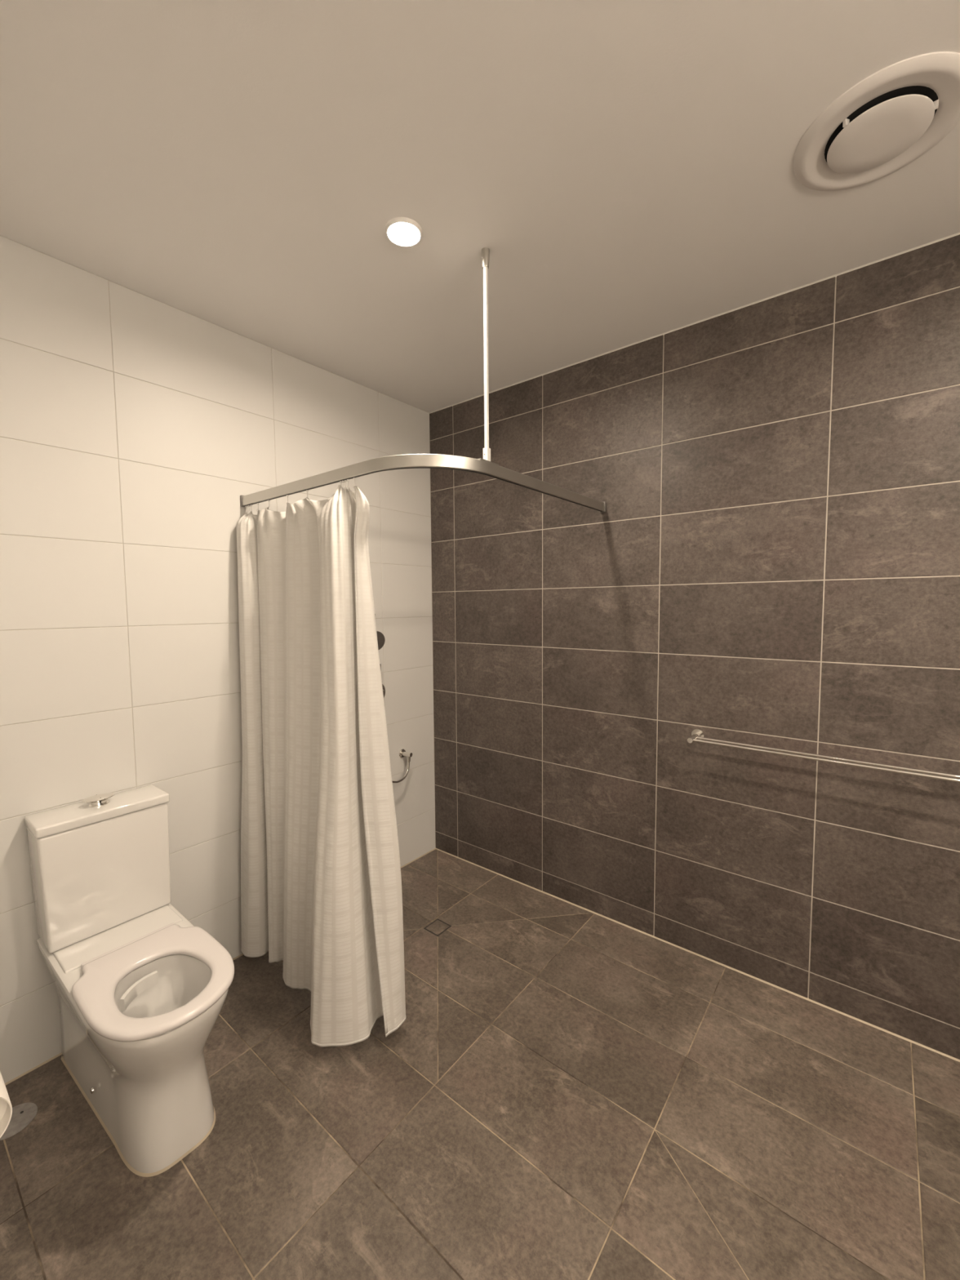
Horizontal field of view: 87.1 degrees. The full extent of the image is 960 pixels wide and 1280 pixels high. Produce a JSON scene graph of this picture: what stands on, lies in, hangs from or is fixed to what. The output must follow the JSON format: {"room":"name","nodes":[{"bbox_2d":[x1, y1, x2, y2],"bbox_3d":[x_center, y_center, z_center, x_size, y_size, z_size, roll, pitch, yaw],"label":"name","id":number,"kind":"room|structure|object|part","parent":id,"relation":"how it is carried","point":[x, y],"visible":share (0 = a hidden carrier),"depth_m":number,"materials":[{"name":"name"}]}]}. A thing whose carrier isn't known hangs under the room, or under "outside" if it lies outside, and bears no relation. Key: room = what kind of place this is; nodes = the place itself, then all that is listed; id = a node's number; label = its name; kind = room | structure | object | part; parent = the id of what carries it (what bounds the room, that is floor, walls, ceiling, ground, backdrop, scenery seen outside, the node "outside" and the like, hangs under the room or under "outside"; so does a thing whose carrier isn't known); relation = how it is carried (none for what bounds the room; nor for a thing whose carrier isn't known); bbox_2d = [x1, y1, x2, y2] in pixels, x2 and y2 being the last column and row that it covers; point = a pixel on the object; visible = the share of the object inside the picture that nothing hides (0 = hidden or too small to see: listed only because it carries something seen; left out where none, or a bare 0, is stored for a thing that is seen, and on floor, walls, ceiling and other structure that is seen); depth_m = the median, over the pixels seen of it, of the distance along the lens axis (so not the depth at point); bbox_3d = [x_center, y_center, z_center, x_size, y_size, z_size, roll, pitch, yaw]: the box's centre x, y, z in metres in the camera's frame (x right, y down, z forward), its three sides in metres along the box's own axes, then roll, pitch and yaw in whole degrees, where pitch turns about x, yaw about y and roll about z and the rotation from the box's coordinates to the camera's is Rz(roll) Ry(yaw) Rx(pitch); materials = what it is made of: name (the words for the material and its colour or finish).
{"room":"bathroom","nodes":[
{"label":"bathroom","id":0,"kind":"room"},
{"bbox_2d":[0,235,435,1083],"bbox_3d":[-1.061,0.050,2.240,0.100,2.692,2.335,3,5,39],"label":"wall","id":1,"kind":"structure","parent":0,"point":[135,426],"depth_m":1.90,"materials":[{"name":"white tile"}]},
{"bbox_2d":[4,847,435,1085],"bbox_3d":[-0.979,1.388,2.339,0.006,0.006,2.235,3,5,39],"label":"trim","id":2,"kind":"structure","parent":1,"relation":"attached to","point":[242,954],"depth_m":1.72,"materials":[{"name":"beige plastic"}]},
{"bbox_2d":[382,683,385,697],"bbox_3d":[-0.552,0.286,2.774,0.047,0.128,0.120,3,5,39],"label":"shower mixer","id":3,"kind":"object","parent":1,"relation":"attached to","point":[383,686],"visible":0.17,"depth_m":2.81,"materials":[{"name":"silver metal"}]},
{"bbox_2d":[374,613,412,783],"bbox_3d":[-0.499,0.333,2.769,0.138,0.956,0.356,3,5,39],"label":"shower","id":4,"kind":"object","parent":1,"relation":"attached to","point":[380,637],"visible":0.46,"depth_m":2.88,"materials":[{"name":"silver metal"}]},
{"bbox_2d":[398,748,412,757],"bbox_3d":[-0.429,0.664,2.932,0.068,0.053,0.053,3,5,39],"label":"outlet","id":5,"kind":"object","parent":4,"relation":"attached to","point":[402,753],"depth_m":2.93,"materials":[{"name":"silver metal"}]},
{"bbox_2d":[240,247,606,512],"bbox_3d":[-0.180,-0.923,1.908,1.630,0.720,0.709,-1,4,-7],"label":"rail","id":6,"kind":"object","parent":1,"relation":"attached to","point":[484,466],"visible":0.98,"depth_m":1.68,"materials":[{"name":"silver metal"}]},
{"bbox_2d":[236,477,405,1047],"bbox_3d":[-0.691,0.403,1.922,0.878,1.919,0.275,3,5,39],"label":"shower curtain","id":7,"kind":"object","parent":6,"relation":"hanging from","point":[322,892],"visible":1,"depth_m":1.81,"materials":[{"name":"white fabric"}]},
{"bbox_2d":[481,247,489,269],"bbox_3d":[0.018,-1.240,1.644,0.027,0.055,0.027,3,5,39],"label":"ceiling mounting bracket","id":8,"kind":"object","parent":6,"relation":"attached to","point":[485,251],"depth_m":1.63,"materials":[{"name":"silver metal"}]},
{"bbox_3d":[0.021,-0.924,1.666,0.015,0.608,0.015,3,5,39],"label":"hanger rod","id":9,"kind":"part","parent":6,"relation":"part of","materials":[{"name":"white metal"}]},
{"bbox_3d":[0.025,-0.592,1.687,0.022,0.005,0.100,3,5,39],"label":"clamp plate","id":10,"kind":"part","parent":6,"relation":"part of","materials":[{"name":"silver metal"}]},
{"bbox_2d":[0,0,959,413],"bbox_3d":[-0.033,-1.238,0.506,3.775,0.100,3.800,3,5,39],"label":"ceiling","id":11,"kind":"structure","parent":0,"point":[624,169],"depth_m":1.32,"materials":[{"name":"white paint"}]},
{"bbox_2d":[385,217,422,246],"bbox_3d":[-0.234,-1.253,1.555,0.113,0.011,0.113,3,5,39],"label":"recessed light","id":12,"kind":"object","parent":11,"relation":"in","point":[402,231],"visible":1,"depth_m":1.55,"materials":[{"name":"white"}]},
{"bbox_2d":[792,51,959,191],"bbox_3d":[0.976,-1.237,1.238,0.356,0.019,0.356,3,5,39],"label":"ceiling vent","id":13,"kind":"object","parent":11,"relation":"in","point":[891,117],"visible":1,"depth_m":1.21,"materials":[{"name":"white plastic"}]},
{"bbox_2d":[0,848,959,1279],"bbox_3d":[-0.011,1.547,0.698,3.775,0.100,3.800,3,5,39],"label":"floor","id":14,"kind":"structure","parent":0,"point":[564,1091],"depth_m":1.47,"materials":[{"name":"tile"}]},
{"bbox_2d":[0,1102,37,1140],"bbox_3d":[-1.407,1.449,1.522,0.112,0.004,0.112,3,5,39],"label":"cover","id":15,"kind":"object","parent":14,"relation":"on","point":[23,1114],"visible":0.66,"depth_m":1.53,"materials":[{"name":"grey plastic"}]},
{"bbox_2d":[24,784,234,1177],"bbox_3d":[-1.065,0.995,1.580,0.787,0.896,0.373,3,5,39],"label":"toilet","id":16,"kind":"object","parent":14,"relation":"on","point":[142,990],"visible":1,"depth_m":1.57,"materials":[{"name":"white ceramic"}]},
{"bbox_3d":[-1.309,0.582,1.744,0.164,0.032,0.373,3,5,39],"label":"cistern lid","id":17,"kind":"part","parent":16,"relation":"part of","materials":[{"name":"white ceramic"}]},
{"bbox_3d":[-1.315,0.565,1.744,0.051,0.002,0.060,3,5,39],"label":"button plate","id":18,"kind":"part","parent":16,"relation":"part of","materials":[{"name":"silver metal"}]},
{"bbox_3d":[-1.066,1.216,1.597,0.774,0.444,0.360,3,5,39],"label":"bowl","id":19,"kind":"part","parent":16,"relation":"part of","materials":[{"name":"white ceramic"}]},
{"bbox_3d":[-0.938,0.986,1.477,0.460,0.021,0.356,3,5,39],"label":"seat","id":20,"kind":"part","parent":16,"relation":"part of","materials":[{"name":"white plastic"}]},
{"bbox_2d":[423,919,451,936],"bbox_3d":[-0.203,1.380,2.427,0.094,0.001,0.097,3,5,39],"label":"floor drain","id":21,"kind":"object","parent":14,"relation":"on","point":[437,926],"depth_m":2.42,"materials":[{"name":"grey metal"}]},
{"bbox_2d":[429,234,959,1059],"bbox_3d":[1.134,0.046,2.042,3.775,2.692,0.100,3,5,39],"label":"wall","id":22,"kind":"structure","parent":0,"point":[772,558],"depth_m":2.04,"materials":[{"name":"brown tile"}]},
{"bbox_2d":[429,232,959,413],"bbox_3d":[1.091,-1.291,1.909,3.575,0.006,0.006,3,5,39],"label":"trim","id":23,"kind":"structure","parent":22,"relation":"attached to","point":[957,233],"depth_m":1.98,"materials":[{"name":"white plastic"}]},
{"bbox_2d":[435,848,959,1062],"bbox_3d":[1.113,1.389,2.094,3.575,0.006,0.006,3,5,39],"label":"trim","id":24,"kind":"structure","parent":22,"relation":"attached to","point":[554,896],"depth_m":2.13,"materials":[{"name":"beige plastic"}]},
{"bbox_2d":[687,728,959,782],"bbox_3d":[1.249,0.426,1.838,0.953,0.053,0.118,3,5,39],"label":"towel rail","id":25,"kind":"object","parent":22,"relation":"attached to","point":[697,735],"visible":1,"depth_m":1.81,"materials":[{"name":"silver metal"}]},
{"bbox_3d":[0.896,0.409,2.117,0.023,0.023,0.112,3,5,39],"label":"post","id":26,"kind":"part","parent":25,"relation":"part of","materials":[{"name":"silver metal"}]},
{"bbox_3d":[-0.967,0.849,0.904,0.162,0.048,0.078,3,5,39],"label":"paper holder","id":27,"kind":"object","parent":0,"visible":0},
{"bbox_2d":[0,1071,12,1137],"bbox_3d":[-0.932,0.860,0.915,0.110,0.110,0.110,3,5,39],"label":"toilet roll","id":28,"kind":"object","parent":27,"relation":"on","point":[6,1108],"visible":1,"depth_m":0.93,"materials":[{"name":"white paper"}]}
]}

